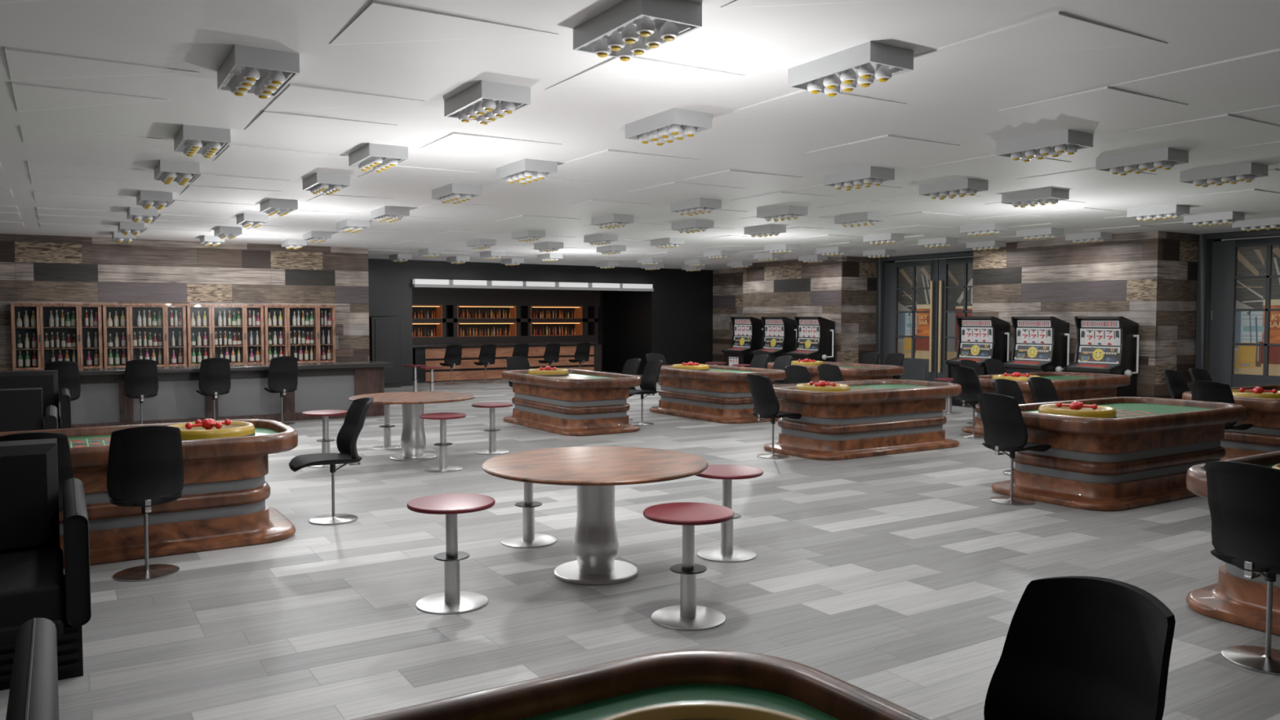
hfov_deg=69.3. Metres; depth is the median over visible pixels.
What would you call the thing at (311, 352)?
bottle
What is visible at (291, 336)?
bottle
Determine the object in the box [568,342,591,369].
swivel chair
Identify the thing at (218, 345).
shelf
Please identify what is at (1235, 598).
table
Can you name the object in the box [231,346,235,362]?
bottle
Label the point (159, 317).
bottle
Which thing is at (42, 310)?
upper cabinet
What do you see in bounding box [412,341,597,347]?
countertop
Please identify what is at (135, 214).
ceiling spotlight
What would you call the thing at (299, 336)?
bottle
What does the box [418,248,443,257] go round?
ceiling spotlight
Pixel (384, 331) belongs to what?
door
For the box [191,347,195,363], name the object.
bottle
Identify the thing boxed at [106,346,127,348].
shelf
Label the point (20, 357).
bottle
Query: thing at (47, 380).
armchair
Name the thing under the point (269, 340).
bottle
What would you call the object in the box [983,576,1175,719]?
swivel chair
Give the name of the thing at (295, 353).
bottle
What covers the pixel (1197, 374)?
swivel chair
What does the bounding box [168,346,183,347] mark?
shelf
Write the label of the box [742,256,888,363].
wall
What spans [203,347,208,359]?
bottle
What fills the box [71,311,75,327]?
bottle
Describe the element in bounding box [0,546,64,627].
seat cushion
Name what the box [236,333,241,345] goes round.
bottle
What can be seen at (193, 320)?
bottle
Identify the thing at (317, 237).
ceiling spotlight
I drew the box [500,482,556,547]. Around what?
round stool
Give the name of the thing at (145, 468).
swivel chair
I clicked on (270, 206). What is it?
ceiling spotlight
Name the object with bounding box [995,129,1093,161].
ceiling spotlight
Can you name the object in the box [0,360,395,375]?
countertop
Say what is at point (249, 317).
bottle
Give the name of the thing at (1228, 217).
ceiling spotlight
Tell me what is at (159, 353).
bottle
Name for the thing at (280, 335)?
bottle
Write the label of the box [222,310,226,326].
bottle
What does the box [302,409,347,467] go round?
round stool
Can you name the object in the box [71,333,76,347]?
bottle
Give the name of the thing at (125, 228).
ceiling spotlight
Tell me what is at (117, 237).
ceiling spotlight
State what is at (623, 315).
wall
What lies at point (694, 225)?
ceiling spotlight
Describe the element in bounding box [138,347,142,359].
bottle
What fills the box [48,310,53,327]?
bottle
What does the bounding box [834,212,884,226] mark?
ceiling spotlight
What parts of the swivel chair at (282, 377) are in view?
seat, backrest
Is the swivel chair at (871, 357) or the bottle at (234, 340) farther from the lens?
the swivel chair at (871, 357)
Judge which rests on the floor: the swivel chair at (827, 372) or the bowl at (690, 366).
the swivel chair at (827, 372)
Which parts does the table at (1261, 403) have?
rail, moulding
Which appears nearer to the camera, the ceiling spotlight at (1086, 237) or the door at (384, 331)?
the ceiling spotlight at (1086, 237)
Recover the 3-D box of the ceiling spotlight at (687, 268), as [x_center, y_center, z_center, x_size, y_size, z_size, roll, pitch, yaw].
[1.504,-2.585,26.143,0.330,0.153,0.650,-2,3,-32]
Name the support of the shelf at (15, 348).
attached to the upper cabinet at (42, 310)
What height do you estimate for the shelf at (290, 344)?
0.018 m
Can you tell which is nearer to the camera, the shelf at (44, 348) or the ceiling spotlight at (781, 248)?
the shelf at (44, 348)
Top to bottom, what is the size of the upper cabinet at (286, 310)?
1.177 m
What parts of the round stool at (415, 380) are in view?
seat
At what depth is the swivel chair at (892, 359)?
18.25 m
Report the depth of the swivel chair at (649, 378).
15.20 m
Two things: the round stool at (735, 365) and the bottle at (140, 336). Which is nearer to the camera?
the bottle at (140, 336)
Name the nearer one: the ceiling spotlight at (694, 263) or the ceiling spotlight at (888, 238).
the ceiling spotlight at (888, 238)
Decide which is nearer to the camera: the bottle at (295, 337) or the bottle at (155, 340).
the bottle at (155, 340)
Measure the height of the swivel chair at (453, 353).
1.045 m
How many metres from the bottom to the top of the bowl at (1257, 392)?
0.152 m
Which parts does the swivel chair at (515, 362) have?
backrest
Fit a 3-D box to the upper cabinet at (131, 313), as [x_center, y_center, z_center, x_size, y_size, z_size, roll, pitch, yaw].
[-9.169,-0.452,17.159,1.365,1.177,0.360,-2,3,-32]
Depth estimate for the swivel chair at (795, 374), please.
13.58 m
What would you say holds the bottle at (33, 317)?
on the upper cabinet at (42, 310)
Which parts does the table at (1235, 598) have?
rail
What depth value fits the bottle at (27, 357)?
16.19 m
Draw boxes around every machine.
[721,316,763,367]
[751,316,796,362]
[785,316,835,362]
[945,316,1009,407]
[1002,315,1069,373]
[1063,315,1139,396]
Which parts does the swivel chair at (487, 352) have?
seat, backrest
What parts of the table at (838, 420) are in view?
moulding, rail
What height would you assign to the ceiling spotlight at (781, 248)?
0.153 m
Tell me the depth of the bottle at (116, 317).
16.89 m
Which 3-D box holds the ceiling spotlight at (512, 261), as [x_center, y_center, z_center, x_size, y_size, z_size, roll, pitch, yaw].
[-3.198,-2.449,23.197,0.330,0.153,0.650,-2,3,-32]
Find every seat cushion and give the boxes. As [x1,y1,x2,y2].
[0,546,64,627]
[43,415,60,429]
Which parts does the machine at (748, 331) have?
picture panel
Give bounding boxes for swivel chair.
[44,360,80,401]
[104,425,183,581]
[123,359,158,424]
[195,357,231,420]
[263,355,297,425]
[288,397,373,524]
[439,344,462,385]
[473,343,496,383]
[506,355,530,415]
[511,343,528,359]
[537,342,560,366]
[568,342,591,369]
[621,358,640,421]
[628,360,662,425]
[645,353,666,407]
[746,374,802,458]
[749,354,768,368]
[753,350,772,368]
[772,355,792,384]
[784,364,811,384]
[817,364,844,382]
[860,351,879,364]
[884,352,904,379]
[951,365,983,438]
[959,359,982,424]
[977,393,1051,505]
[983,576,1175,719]
[984,358,1006,374]
[991,378,1026,475]
[1026,377,1059,403]
[1161,369,1190,399]
[1188,368,1212,381]
[1190,380,1253,430]
[1204,461,1279,675]
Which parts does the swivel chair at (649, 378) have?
seat, backrest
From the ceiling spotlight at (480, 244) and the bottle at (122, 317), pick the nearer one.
the bottle at (122, 317)
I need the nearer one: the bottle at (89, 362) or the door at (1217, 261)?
the door at (1217, 261)
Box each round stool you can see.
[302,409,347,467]
[370,404,401,449]
[403,364,426,391]
[407,493,495,614]
[419,366,444,391]
[419,412,466,472]
[471,402,512,454]
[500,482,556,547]
[643,502,733,631]
[694,464,763,562]
[705,361,726,364]
[732,364,750,367]
[934,377,961,414]
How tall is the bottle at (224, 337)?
0.285 m
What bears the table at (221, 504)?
on the floor
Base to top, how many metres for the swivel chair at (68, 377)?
1.129 m
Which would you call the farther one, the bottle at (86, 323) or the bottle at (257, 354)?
the bottle at (257, 354)
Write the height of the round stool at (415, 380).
0.631 m
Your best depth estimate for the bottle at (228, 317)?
17.89 m
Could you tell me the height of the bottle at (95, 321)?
0.266 m
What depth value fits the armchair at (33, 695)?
2.50 m
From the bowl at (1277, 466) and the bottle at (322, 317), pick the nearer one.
the bowl at (1277, 466)
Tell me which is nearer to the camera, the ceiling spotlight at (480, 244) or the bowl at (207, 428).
the bowl at (207, 428)
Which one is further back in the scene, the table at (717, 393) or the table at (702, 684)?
the table at (717, 393)
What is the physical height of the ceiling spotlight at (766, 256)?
0.153 m
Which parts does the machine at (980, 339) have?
picture panel, lever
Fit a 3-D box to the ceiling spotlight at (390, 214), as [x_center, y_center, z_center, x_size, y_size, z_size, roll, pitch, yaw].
[-3.371,-1.952,12.476,0.330,0.153,0.650,-2,3,-32]
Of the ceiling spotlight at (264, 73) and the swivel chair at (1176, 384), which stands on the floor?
the swivel chair at (1176, 384)
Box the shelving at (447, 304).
[412,280,599,344]
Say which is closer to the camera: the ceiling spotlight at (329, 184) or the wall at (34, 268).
the ceiling spotlight at (329, 184)
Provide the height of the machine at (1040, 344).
1.765 m
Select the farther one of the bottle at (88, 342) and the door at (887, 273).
the door at (887, 273)
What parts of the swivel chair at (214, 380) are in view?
seat, backrest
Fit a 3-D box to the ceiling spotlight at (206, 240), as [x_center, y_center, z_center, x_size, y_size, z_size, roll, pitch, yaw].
[-7.762,-2.152,16.799,0.330,0.153,0.650,-2,3,-32]
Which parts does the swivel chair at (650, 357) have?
backrest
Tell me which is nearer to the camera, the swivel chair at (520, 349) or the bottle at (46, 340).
the bottle at (46, 340)
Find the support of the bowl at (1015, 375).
on the table at (1068, 386)
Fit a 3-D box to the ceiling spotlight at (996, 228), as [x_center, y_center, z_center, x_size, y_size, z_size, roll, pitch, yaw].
[5.429,-2.052,14.629,0.330,0.153,0.650,-2,3,-32]
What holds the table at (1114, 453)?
on the floor
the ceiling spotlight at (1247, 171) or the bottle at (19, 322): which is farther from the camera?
the bottle at (19, 322)
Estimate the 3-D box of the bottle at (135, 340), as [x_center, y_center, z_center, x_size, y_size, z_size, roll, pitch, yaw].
[-9.308,-0.375,17.063,0.070,0.271,0.068,-2,3,-32]
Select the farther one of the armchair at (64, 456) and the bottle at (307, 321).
the bottle at (307, 321)
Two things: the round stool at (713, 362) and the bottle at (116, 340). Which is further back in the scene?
the round stool at (713, 362)
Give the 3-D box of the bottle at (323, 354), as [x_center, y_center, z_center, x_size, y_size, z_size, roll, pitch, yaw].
[-6.448,-0.131,18.870,0.088,0.266,0.085,-2,3,-32]
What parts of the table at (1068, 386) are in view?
moulding, rail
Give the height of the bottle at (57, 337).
0.285 m
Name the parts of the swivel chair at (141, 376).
seat, backrest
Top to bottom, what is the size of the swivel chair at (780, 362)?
1.045 m
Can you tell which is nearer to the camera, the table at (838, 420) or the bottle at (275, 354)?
the table at (838, 420)
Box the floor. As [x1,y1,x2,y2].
[0,371,1279,719]
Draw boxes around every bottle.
[16,311,22,327]
[17,334,22,348]
[17,351,22,367]
[23,310,29,327]
[24,333,29,348]
[25,350,30,367]
[31,310,35,327]
[31,333,36,348]
[31,350,37,367]
[44,333,48,348]
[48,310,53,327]
[50,332,53,348]
[51,349,55,361]
[54,309,58,327]
[56,332,59,348]
[57,350,62,360]
[60,309,64,327]
[61,333,66,347]
[64,350,69,360]
[65,311,71,327]
[66,333,71,347]
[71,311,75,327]
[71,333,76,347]
[71,349,75,362]
[84,310,88,326]
[86,332,90,347]
[86,351,92,365]
[89,310,93,326]
[93,311,97,326]
[93,331,97,347]
[93,349,98,365]
[106,311,112,326]
[107,333,112,347]
[108,349,113,364]
[114,311,119,326]
[114,332,119,346]
[115,349,119,364]
[120,311,125,326]
[121,332,125,346]
[121,349,126,364]
[133,332,137,346]
[137,311,142,326]
[137,331,142,346]
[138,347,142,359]
[142,310,146,326]
[143,331,146,346]
[145,348,149,359]
[147,310,151,326]
[147,332,152,346]
[151,312,157,326]
[151,348,155,360]
[152,333,157,346]
[157,311,162,326]
[157,333,162,346]
[158,347,161,364]
[169,310,173,326]
[171,331,174,346]
[171,349,176,364]
[174,310,177,326]
[177,312,182,326]
[177,347,182,363]
[178,331,182,346]
[190,312,195,326]
[191,333,195,346]
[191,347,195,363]
[196,311,200,326]
[197,331,201,346]
[197,347,201,363]
[202,311,207,326]
[203,331,207,346]
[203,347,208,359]
[214,331,217,346]
[217,311,222,326]
[218,330,222,346]
[219,346,222,357]
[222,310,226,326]
[223,330,226,345]
[225,346,229,359]
[227,310,231,326]
[227,331,231,345]
[231,312,236,326]
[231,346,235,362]
[232,333,236,345]
[236,311,240,326]
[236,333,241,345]
[237,346,240,362]
[248,310,251,325]
[248,348,253,361]
[249,330,253,345]
[252,310,255,325]
[255,346,259,361]
[256,312,259,325]
[256,330,258,345]
[267,312,271,325]
[267,332,271,345]
[268,346,271,361]
[272,311,276,325]
[273,331,276,345]
[273,346,277,357]
[278,311,282,325]
[279,331,283,344]
[279,346,283,356]
[289,331,292,344]
[292,311,296,325]
[293,330,296,344]
[293,345,297,357]
[297,310,300,325]
[297,330,300,344]
[298,346,302,360]
[301,330,305,344]
[302,311,304,325]
[304,346,308,360]
[305,312,309,325]
[306,332,310,344]
[310,311,313,325]
[310,332,314,344]
[310,345,313,359]
[320,311,323,325]
[321,329,324,344]
[321,346,325,359]
[324,311,327,325]
[327,312,331,325]
[327,329,330,344]
[327,346,331,359]
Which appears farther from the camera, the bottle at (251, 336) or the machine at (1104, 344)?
the bottle at (251, 336)
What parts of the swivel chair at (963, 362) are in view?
backrest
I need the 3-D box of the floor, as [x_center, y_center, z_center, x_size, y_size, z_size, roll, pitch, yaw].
[1.089,1.139,14.327,25.000,0.100,31.000,-2,3,-32]
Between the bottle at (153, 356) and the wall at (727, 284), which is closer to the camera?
the bottle at (153, 356)
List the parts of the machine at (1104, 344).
picture panel, lever knob, lever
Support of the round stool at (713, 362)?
on the floor
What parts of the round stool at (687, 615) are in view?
seat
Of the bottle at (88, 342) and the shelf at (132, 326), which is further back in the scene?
the shelf at (132, 326)
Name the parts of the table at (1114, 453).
moulding, rail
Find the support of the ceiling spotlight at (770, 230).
attached to the ceiling
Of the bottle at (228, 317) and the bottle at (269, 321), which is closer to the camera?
the bottle at (228, 317)
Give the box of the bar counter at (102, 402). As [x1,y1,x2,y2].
[0,360,395,428]
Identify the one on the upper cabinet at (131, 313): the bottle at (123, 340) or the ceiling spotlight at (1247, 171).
the bottle at (123, 340)
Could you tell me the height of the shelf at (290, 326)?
0.018 m
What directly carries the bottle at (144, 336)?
on the upper cabinet at (131, 313)
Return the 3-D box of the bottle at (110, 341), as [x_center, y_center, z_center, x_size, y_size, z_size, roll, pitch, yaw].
[-9.642,-0.353,16.854,0.082,0.247,0.079,-2,3,-32]
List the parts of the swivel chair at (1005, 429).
backrest, seat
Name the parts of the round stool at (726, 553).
seat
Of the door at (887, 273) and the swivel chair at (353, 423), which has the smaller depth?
the swivel chair at (353, 423)
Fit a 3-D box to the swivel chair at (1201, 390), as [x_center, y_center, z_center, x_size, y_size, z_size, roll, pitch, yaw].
[6.552,0.744,10.471,0.680,1.045,0.463,-2,3,-32]
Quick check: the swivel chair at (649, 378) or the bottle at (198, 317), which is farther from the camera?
the bottle at (198, 317)
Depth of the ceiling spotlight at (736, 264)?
24.19 m
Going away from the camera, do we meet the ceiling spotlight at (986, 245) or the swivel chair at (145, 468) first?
the swivel chair at (145, 468)
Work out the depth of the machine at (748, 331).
24.33 m
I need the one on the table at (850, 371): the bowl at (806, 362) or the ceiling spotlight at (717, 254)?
the bowl at (806, 362)
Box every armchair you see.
[0,369,71,429]
[0,387,57,431]
[0,431,73,512]
[0,438,91,690]
[5,617,58,719]
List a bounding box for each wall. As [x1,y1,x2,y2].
[0,233,369,370]
[368,258,712,386]
[412,279,648,374]
[712,267,742,365]
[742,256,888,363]
[972,231,1198,398]
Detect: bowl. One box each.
[168,418,255,440]
[527,365,568,376]
[601,702,806,719]
[671,361,709,370]
[791,358,824,365]
[795,380,849,391]
[991,372,1040,381]
[1038,400,1116,417]
[1231,386,1279,399]
[1271,463,1279,469]
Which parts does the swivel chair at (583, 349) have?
seat, backrest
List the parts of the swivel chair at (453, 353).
seat, backrest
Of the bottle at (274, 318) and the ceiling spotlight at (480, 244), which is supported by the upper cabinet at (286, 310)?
the bottle at (274, 318)
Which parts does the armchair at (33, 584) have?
backrest, armrest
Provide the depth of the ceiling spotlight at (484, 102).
5.87 m
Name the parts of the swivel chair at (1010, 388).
backrest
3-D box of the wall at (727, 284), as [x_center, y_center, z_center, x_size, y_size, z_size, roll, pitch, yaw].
[3.225,-1.120,27.439,0.350,3.200,3.500,-2,3,-32]
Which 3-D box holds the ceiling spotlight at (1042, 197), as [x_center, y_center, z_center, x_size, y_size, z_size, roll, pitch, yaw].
[4.598,-1.874,10.783,0.330,0.153,0.650,-2,3,-32]
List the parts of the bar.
post, post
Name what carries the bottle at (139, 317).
on the upper cabinet at (131, 313)
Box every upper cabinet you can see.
[9,302,102,370]
[102,303,186,368]
[186,303,264,365]
[263,304,336,364]
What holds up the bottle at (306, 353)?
in the upper cabinet at (286, 310)
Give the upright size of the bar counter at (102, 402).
0.945 m
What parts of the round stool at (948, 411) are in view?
seat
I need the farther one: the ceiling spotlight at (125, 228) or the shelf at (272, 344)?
the shelf at (272, 344)
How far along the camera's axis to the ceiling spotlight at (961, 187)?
9.88 m
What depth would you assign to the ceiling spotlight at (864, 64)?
5.10 m
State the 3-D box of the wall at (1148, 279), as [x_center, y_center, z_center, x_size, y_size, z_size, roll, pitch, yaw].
[8.447,-0.667,17.658,1.710,3.200,3.720,-2,3,-32]
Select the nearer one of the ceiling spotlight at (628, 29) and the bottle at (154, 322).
the ceiling spotlight at (628, 29)
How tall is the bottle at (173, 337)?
0.285 m
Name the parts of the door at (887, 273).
handle, handle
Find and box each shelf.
[15,348,37,350]
[43,326,76,328]
[44,347,77,349]
[81,326,98,328]
[106,326,126,328]
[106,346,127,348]
[132,326,163,327]
[133,346,163,348]
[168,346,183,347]
[214,325,242,327]
[214,345,242,346]
[247,325,260,327]
[267,325,284,327]
[268,344,284,346]
[289,325,315,326]
[289,344,315,346]
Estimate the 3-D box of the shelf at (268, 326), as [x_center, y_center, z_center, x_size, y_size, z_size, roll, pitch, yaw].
[-7.243,-0.666,18.370,0.335,0.018,0.280,-2,3,-32]
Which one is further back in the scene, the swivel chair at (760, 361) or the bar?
the bar
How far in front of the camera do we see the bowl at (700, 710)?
2.08 m
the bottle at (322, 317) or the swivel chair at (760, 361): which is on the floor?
the swivel chair at (760, 361)
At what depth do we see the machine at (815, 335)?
22.18 m
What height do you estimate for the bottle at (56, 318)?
0.306 m
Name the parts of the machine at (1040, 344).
picture panel, lever knob, lever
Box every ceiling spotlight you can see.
[111,231,136,243]
[117,222,144,235]
[126,206,158,222]
[136,190,172,209]
[154,160,199,185]
[173,124,231,158]
[200,235,224,246]
[213,226,242,239]
[217,44,299,98]
[236,213,269,228]
[259,199,297,216]
[281,239,306,249]
[302,172,350,195]
[302,231,331,243]
[336,218,369,232]
[348,142,408,172]
[370,206,409,222]
[389,253,411,262]
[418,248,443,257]
[431,182,480,204]
[444,80,530,124]
[446,256,469,264]
[466,239,496,249]
[480,250,505,259]
[496,158,557,184]
[501,257,524,266]
[511,230,545,241]
[533,242,563,252]
[537,253,562,261]
[573,0,702,61]
[583,234,617,245]
[591,213,633,228]
[595,262,618,268]
[596,244,626,254]
[625,107,711,145]
[637,257,662,265]
[640,263,663,270]
[650,237,684,248]
[670,197,721,215]
[671,219,713,233]
[681,265,704,271]
[684,259,710,266]
[703,250,733,258]
[727,261,752,268]
[744,224,786,237]
[753,253,782,261]
[756,205,808,222]
[764,244,798,253]
[787,40,913,96]
[798,254,827,262]
[816,246,849,256]
[822,166,894,190]
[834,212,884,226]
[862,233,904,244]
[862,249,896,257]
[918,177,988,199]
[918,237,958,248]
[960,222,1008,235]
[966,240,1005,250]
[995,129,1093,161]
[1001,187,1069,208]
[1016,227,1063,239]
[1065,231,1111,243]
[1095,147,1188,175]
[1126,204,1190,221]
[1179,162,1268,186]
[1183,211,1244,226]
[1231,217,1279,231]
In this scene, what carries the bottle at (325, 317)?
on the upper cabinet at (286, 310)
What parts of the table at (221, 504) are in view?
rail, moulding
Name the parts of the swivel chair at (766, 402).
backrest, seat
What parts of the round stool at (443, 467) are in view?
seat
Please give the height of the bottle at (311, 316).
0.291 m
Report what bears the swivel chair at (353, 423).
on the floor
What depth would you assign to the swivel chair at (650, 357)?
18.15 m
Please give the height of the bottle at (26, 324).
0.291 m
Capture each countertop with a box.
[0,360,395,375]
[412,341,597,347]
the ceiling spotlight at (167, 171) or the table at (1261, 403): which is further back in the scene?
the table at (1261, 403)
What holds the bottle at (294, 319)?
on the upper cabinet at (286, 310)
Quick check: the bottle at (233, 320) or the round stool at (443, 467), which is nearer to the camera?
the round stool at (443, 467)
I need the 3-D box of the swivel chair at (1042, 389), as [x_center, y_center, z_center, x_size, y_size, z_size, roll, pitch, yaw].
[4.818,0.734,10.694,0.463,1.045,0.680,-2,3,-32]
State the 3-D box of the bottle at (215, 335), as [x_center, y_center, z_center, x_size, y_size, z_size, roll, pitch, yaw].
[-8.148,-0.408,17.790,0.070,0.271,0.068,-2,3,-32]
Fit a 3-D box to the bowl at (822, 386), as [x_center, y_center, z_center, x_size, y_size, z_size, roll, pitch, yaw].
[2.369,0.342,12.021,0.700,0.152,0.700,-2,3,-32]
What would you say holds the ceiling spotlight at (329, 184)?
attached to the ceiling
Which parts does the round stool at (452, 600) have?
seat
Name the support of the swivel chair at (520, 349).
on the floor
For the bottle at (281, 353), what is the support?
in the upper cabinet at (286, 310)
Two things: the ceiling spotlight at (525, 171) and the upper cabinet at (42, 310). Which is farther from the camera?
the upper cabinet at (42, 310)
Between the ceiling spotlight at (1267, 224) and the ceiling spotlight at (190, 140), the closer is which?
the ceiling spotlight at (190, 140)
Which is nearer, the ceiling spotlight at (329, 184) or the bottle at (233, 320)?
the ceiling spotlight at (329, 184)
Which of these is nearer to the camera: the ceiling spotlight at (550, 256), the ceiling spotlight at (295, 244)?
the ceiling spotlight at (295, 244)
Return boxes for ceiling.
[0,0,1279,270]
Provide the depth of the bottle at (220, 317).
17.79 m
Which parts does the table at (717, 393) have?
moulding, rail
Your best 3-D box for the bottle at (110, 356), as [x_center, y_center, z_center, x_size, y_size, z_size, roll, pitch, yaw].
[-9.642,-0.050,16.868,0.076,0.291,0.074,-2,3,-32]
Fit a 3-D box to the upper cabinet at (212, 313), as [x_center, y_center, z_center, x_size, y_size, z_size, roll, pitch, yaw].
[-8.008,-0.486,17.886,1.365,1.177,0.360,-2,3,-32]
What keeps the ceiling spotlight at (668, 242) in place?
attached to the ceiling
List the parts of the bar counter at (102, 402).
post, grey panel, post, board, post, panel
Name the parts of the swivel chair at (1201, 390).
backrest, seat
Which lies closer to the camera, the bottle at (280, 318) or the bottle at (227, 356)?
the bottle at (227, 356)
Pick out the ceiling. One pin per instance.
(94, 94)
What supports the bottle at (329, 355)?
in the upper cabinet at (286, 310)
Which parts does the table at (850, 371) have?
rail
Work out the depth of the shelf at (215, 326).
17.84 m
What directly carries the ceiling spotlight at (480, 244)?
attached to the ceiling
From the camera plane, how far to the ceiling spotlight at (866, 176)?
9.12 m
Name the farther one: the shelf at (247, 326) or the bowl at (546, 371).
the shelf at (247, 326)
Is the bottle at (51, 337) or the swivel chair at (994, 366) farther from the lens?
the bottle at (51, 337)
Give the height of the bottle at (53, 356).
0.306 m
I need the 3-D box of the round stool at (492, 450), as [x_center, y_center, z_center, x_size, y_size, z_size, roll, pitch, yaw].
[-1.911,0.881,11.982,0.526,0.631,0.526,-2,3,-32]
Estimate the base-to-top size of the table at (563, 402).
0.928 m
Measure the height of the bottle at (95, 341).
0.285 m
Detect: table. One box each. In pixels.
[0,418,297,568]
[348,391,475,461]
[350,648,930,719]
[482,446,707,585]
[502,365,640,435]
[648,361,786,423]
[763,379,961,460]
[767,358,904,400]
[961,371,1130,435]
[991,396,1245,511]
[1182,384,1279,460]
[1186,450,1279,635]
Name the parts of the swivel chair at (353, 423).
seat, backrest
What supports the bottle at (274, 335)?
on the upper cabinet at (286, 310)
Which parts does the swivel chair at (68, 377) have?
seat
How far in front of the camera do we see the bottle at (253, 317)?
18.14 m
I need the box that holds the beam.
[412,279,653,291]
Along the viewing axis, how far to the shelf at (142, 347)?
17.20 m
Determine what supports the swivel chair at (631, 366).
on the floor
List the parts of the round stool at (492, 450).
seat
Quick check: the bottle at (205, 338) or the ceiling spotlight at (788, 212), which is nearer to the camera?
the ceiling spotlight at (788, 212)
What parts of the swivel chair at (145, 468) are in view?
seat, backrest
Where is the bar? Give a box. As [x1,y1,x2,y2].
[412,341,601,382]
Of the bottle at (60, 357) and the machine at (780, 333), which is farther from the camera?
the machine at (780, 333)
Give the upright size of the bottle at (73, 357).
0.306 m
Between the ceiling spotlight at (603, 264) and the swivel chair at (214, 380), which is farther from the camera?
the ceiling spotlight at (603, 264)
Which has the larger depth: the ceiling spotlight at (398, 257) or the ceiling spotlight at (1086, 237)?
the ceiling spotlight at (398, 257)
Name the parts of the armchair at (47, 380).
backrest, armrest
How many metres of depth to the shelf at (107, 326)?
16.80 m
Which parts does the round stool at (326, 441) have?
seat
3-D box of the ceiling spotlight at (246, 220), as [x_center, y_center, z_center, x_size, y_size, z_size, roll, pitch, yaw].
[-5.562,-1.990,13.296,0.330,0.153,0.650,-2,3,-32]
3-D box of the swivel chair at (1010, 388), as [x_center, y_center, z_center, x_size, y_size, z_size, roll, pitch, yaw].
[4.276,0.750,10.354,0.463,1.045,0.680,-2,3,-32]
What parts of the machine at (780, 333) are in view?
picture panel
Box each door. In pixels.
[368,315,400,387]
[875,250,973,382]
[1195,228,1279,387]
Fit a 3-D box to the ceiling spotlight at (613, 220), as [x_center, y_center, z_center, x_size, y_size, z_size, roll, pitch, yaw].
[-0.404,-1.995,13.391,0.330,0.153,0.650,-2,3,-32]
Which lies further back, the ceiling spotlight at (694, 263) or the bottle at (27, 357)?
the ceiling spotlight at (694, 263)
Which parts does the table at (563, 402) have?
moulding, rail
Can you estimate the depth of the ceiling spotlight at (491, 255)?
20.46 m
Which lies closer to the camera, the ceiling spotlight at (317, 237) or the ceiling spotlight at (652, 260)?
the ceiling spotlight at (317, 237)
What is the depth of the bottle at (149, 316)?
17.16 m
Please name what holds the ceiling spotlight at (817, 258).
attached to the ceiling
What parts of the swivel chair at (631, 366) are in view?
backrest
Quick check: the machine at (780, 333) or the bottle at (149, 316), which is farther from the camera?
the machine at (780, 333)
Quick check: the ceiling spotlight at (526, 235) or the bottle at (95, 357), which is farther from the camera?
the bottle at (95, 357)
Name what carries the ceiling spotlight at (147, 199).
attached to the ceiling
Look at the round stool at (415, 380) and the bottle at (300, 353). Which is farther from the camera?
the round stool at (415, 380)
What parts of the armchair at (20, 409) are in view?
armrest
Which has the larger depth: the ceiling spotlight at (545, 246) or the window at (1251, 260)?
the ceiling spotlight at (545, 246)
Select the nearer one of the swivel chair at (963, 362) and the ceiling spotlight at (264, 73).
the ceiling spotlight at (264, 73)
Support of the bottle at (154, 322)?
on the upper cabinet at (131, 313)
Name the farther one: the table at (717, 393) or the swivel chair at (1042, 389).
the table at (717, 393)
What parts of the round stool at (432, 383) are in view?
seat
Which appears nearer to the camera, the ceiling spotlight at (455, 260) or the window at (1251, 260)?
the window at (1251, 260)
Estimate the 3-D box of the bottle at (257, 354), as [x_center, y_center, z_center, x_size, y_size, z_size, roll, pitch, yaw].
[-7.522,-0.113,18.220,0.076,0.291,0.074,-2,3,-32]
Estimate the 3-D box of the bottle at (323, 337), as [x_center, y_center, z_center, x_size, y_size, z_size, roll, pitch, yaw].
[-6.448,-0.465,18.855,0.052,0.285,0.050,-2,3,-32]
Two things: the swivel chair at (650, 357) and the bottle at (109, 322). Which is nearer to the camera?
the bottle at (109, 322)
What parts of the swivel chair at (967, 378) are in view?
seat, backrest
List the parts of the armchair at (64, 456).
seat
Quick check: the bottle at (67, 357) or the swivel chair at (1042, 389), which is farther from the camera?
the bottle at (67, 357)
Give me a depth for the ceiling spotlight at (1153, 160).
8.15 m
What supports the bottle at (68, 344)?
on the upper cabinet at (42, 310)
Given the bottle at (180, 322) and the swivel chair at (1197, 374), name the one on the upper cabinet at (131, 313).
the bottle at (180, 322)
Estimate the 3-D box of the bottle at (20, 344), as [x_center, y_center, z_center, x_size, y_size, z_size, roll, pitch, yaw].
[-10.803,-0.320,16.127,0.082,0.247,0.079,-2,3,-32]
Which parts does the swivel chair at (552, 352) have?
seat, backrest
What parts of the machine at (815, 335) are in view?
picture panel, lever knob, lever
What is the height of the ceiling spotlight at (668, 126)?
0.153 m
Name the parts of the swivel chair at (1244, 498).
backrest, seat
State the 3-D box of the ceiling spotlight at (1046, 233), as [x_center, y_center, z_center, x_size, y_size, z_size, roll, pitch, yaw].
[6.640,-2.087,15.388,0.330,0.153,0.650,-2,3,-32]
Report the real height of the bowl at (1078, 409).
0.152 m
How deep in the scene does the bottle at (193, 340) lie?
17.56 m

